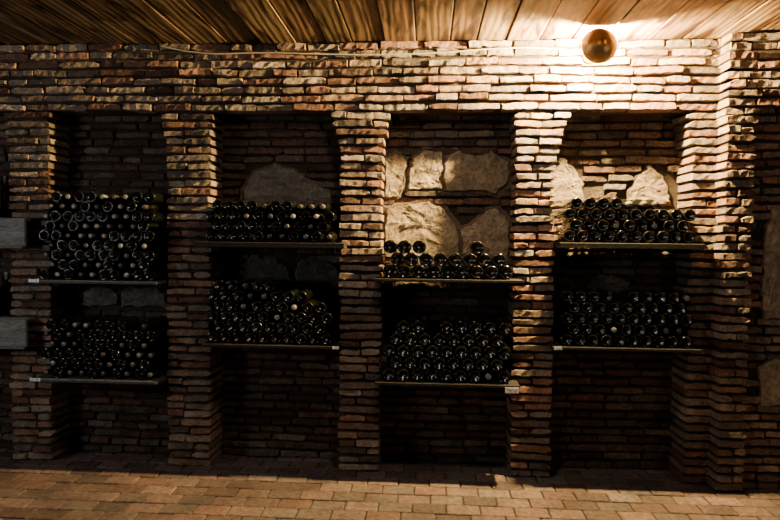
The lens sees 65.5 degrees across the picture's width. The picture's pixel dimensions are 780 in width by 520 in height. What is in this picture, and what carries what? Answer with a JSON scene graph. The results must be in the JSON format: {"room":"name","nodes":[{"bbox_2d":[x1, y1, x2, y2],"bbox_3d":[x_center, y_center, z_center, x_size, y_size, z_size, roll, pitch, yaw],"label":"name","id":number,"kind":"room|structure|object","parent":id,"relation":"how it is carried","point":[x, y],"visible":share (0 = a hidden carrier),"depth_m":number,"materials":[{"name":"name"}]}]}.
{"room":"wine cellar","nodes":[
{"label":"wine cellar","id":0,"kind":"room"},
{"bbox_2d":[0,32,779,490],"bbox_3d":[-0.146,-0.006,4.160,7.518,2.894,0.479,1,2,3],"label":"wall","id":1,"kind":"structure","parent":0,"point":[448,152],"depth_m":4.16,"materials":[{"name":"brick"}]},
{"bbox_2d":[0,218,33,248],"bbox_3d":[-2.969,-0.192,4.256,1.050,0.205,0.340,1,2,3],"label":"wooden ledge","id":2,"kind":"object","parent":1,"relation":"attached to","point":[13,231],"visible":1,"depth_m":4.08,"materials":[{"name":"grey wood"}]},
{"bbox_2d":[0,175,11,217],"bbox_3d":[-2.967,-0.445,4.222,0.609,0.301,0.184,1,2,3],"label":"wine bottles","id":3,"kind":"object","parent":2,"relation":"on","point":[5,212],"visible":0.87,"depth_m":4.23,"materials":[{"name":"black glass"}]},
{"bbox_2d":[0,315,34,348],"bbox_3d":[-2.976,0.487,4.282,1.050,0.205,0.340,1,2,3],"label":"wooden ledge","id":4,"kind":"object","parent":1,"relation":"attached to","point":[13,329],"visible":0.88,"depth_m":4.11,"materials":[{"name":"grey wood"}]},
{"bbox_2d":[0,272,13,316],"bbox_3d":[-2.975,0.235,4.248,0.610,0.301,0.184,1,2,3],"label":"wine bottles","id":5,"kind":"object","parent":4,"relation":"on","point":[6,298],"visible":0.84,"depth_m":4.26,"materials":[{"name":"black glass"}]},
{"bbox_2d":[31,278,172,287],"bbox_3d":[-1.950,0.157,4.193,0.860,0.050,0.363,1,2,3],"label":"shelf","id":6,"kind":"object","parent":1,"relation":"attached to","point":[161,283],"visible":0.67,"depth_m":4.03,"materials":[{"name":"brown wood"}]},
{"bbox_2d":[28,279,38,281],"bbox_3d":[-2.370,0.138,4.034,0.070,0.022,0.002,1,2,3],"label":"card","id":7,"kind":"object","parent":6,"relation":"attached to","point":[29,280],"visible":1,"depth_m":4.03,"materials":[{"name":"paper"}]},
{"bbox_2d":[39,191,170,280],"bbox_3d":[-1.934,-0.166,4.169,0.795,0.592,0.317,1,2,3],"label":"wine bottles","id":8,"kind":"object","parent":6,"relation":"on","point":[103,236],"visible":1,"depth_m":4.04,"materials":[{"name":"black glass"}]},
{"bbox_2d":[33,373,171,384],"bbox_3d":[-1.957,0.818,4.218,0.860,0.050,0.363,1,2,3],"label":"shelf","id":9,"kind":"object","parent":1,"relation":"attached to","point":[74,378],"visible":0.57,"depth_m":4.06,"materials":[{"name":"brown wood"}]},
{"bbox_2d":[30,378,39,380],"bbox_3d":[-2.377,0.801,4.059,0.070,0.022,0.002,1,2,3],"label":"card","id":10,"kind":"object","parent":9,"relation":"attached to","point":[31,379],"visible":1,"depth_m":4.06,"materials":[{"name":"paper"}]},
{"bbox_2d":[40,314,172,379],"bbox_3d":[-1.942,0.593,4.198,0.793,0.398,0.316,1,2,3],"label":"wine bottles","id":11,"kind":"object","parent":9,"relation":"on","point":[96,345],"visible":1,"depth_m":4.07,"materials":[{"name":"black glass"}]},
{"bbox_2d":[194,241,346,252],"bbox_3d":[-0.776,-0.088,4.112,0.987,0.065,0.363,1,2,3],"label":"shelf","id":12,"kind":"object","parent":1,"relation":"attached to","point":[218,245],"visible":0.99,"depth_m":3.94,"materials":[{"name":"brown wood"}]},
{"bbox_2d":[206,200,339,241],"bbox_3d":[-0.773,-0.258,4.094,0.852,0.270,0.318,1,2,3],"label":"wine bottles","id":13,"kind":"object","parent":12,"relation":"on","point":[231,222],"visible":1,"depth_m":3.97,"materials":[{"name":"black glass"}]},
{"bbox_2d":[202,337,341,349],"bbox_3d":[-0.773,0.574,4.136,0.907,0.050,0.363,1,2,3],"label":"shelf","id":14,"kind":"object","parent":1,"relation":"attached to","point":[335,342],"visible":0.6,"depth_m":3.97,"materials":[{"name":"brown wood"}]},
{"bbox_2d":[207,277,335,344],"bbox_3d":[-0.780,0.336,4.117,0.835,0.422,0.318,1,2,3],"label":"wine bottles","id":15,"kind":"object","parent":14,"relation":"on","point":[239,318],"visible":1,"depth_m":3.98,"materials":[{"name":"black glass"}]},
{"bbox_2d":[161,46,581,55],"bbox_3d":[-0.140,-1.382,3.985,2.802,0.076,0.009,1,2,3],"label":"cable","id":16,"kind":"object","parent":1,"relation":"attached to","point":[161,46],"visible":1,"depth_m":3.98,"materials":[{"name":"beige plastic"}]},
{"bbox_2d":[375,371,519,388],"bbox_3d":[0.376,0.813,4.075,0.929,0.050,0.363,1,2,3],"label":"shelf","id":17,"kind":"object","parent":1,"relation":"attached to","point":[493,382],"visible":0.48,"depth_m":3.92,"materials":[{"name":"brown wood"}]},
{"bbox_2d":[382,316,511,383],"bbox_3d":[0.369,0.585,4.055,0.839,0.402,0.333,1,2,3],"label":"wine bottles","id":18,"kind":"object","parent":17,"relation":"on","point":[481,349],"visible":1,"depth_m":3.92,"materials":[{"name":"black glass"}]},
{"bbox_2d":[505,387,518,392],"bbox_3d":[0.777,0.831,3.866,0.085,0.036,0.002,1,2,3],"label":"card","id":19,"kind":"object","parent":17,"relation":"attached to","point":[507,390],"visible":1,"depth_m":3.87,"materials":[{"name":"paper"}]},
{"bbox_2d":[374,275,523,285],"bbox_3d":[0.383,0.142,4.049,0.949,0.050,0.363,1,2,3],"label":"shelf","id":20,"kind":"object","parent":1,"relation":"attached to","point":[504,282],"visible":0.93,"depth_m":3.88,"materials":[{"name":"brown wood"}]},
{"bbox_2d":[383,240,512,278],"bbox_3d":[0.381,-0.008,4.029,0.840,0.246,0.335,1,2,3],"label":"wine bottles","id":21,"kind":"object","parent":20,"relation":"on","point":[470,260],"visible":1,"depth_m":3.89,"materials":[{"name":"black glass"}]},
{"bbox_2d":[581,28,616,63],"bbox_3d":[1.279,-1.307,3.765,0.216,0.216,0.294,1,2,3],"label":"wall lamp","id":22,"kind":"object","parent":1,"relation":"attached to","point":[599,45],"visible":1,"depth_m":3.66,"materials":[{"name":"gold metal"}]},
{"bbox_2d":[548,338,701,352],"bbox_3d":[1.500,0.573,3.996,0.918,0.050,0.363,1,2,3],"label":"shelf","id":23,"kind":"object","parent":1,"relation":"attached to","point":[556,342],"visible":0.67,"depth_m":3.83,"materials":[{"name":"brown wood"}]},
{"bbox_2d":[555,288,693,347],"bbox_3d":[1.506,0.368,3.977,0.818,0.355,0.318,1,2,3],"label":"wine bottles","id":24,"kind":"object","parent":23,"relation":"on","point":[650,317],"visible":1,"depth_m":3.84,"materials":[{"name":"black glass"}]},
{"bbox_2d":[550,242,704,253],"bbox_3d":[1.522,-0.079,3.970,0.888,0.065,0.363,1,2,3],"label":"shelf","id":25,"kind":"object","parent":1,"relation":"attached to","point":[679,248],"visible":0.94,"depth_m":3.80,"materials":[{"name":"brown wood"}]},
{"bbox_2d":[556,197,695,242],"bbox_3d":[1.510,-0.255,3.953,0.822,0.283,0.319,1,2,3],"label":"wine bottles","id":26,"kind":"object","parent":25,"relation":"on","point":[587,219],"visible":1,"depth_m":3.82,"materials":[{"name":"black glass"}]},
{"bbox_2d":[0,448,779,519],"bbox_3d":[-0.162,1.564,1.936,8.012,0.083,5.036,1,2,3],"label":"floor","id":27,"kind":"structure","parent":0,"point":[75,484],"depth_m":3.81,"materials":[{"name":"brick"}]},
{"bbox_2d":[0,0,779,45],"bbox_3d":[-0.068,-1.393,1.867,8.100,0.060,4.940,1,2,3],"label":"ceiling","id":28,"kind":"structure","parent":0,"point":[22,22],"depth_m":3.63,"materials":[{"name":"brown wood"}]}
]}

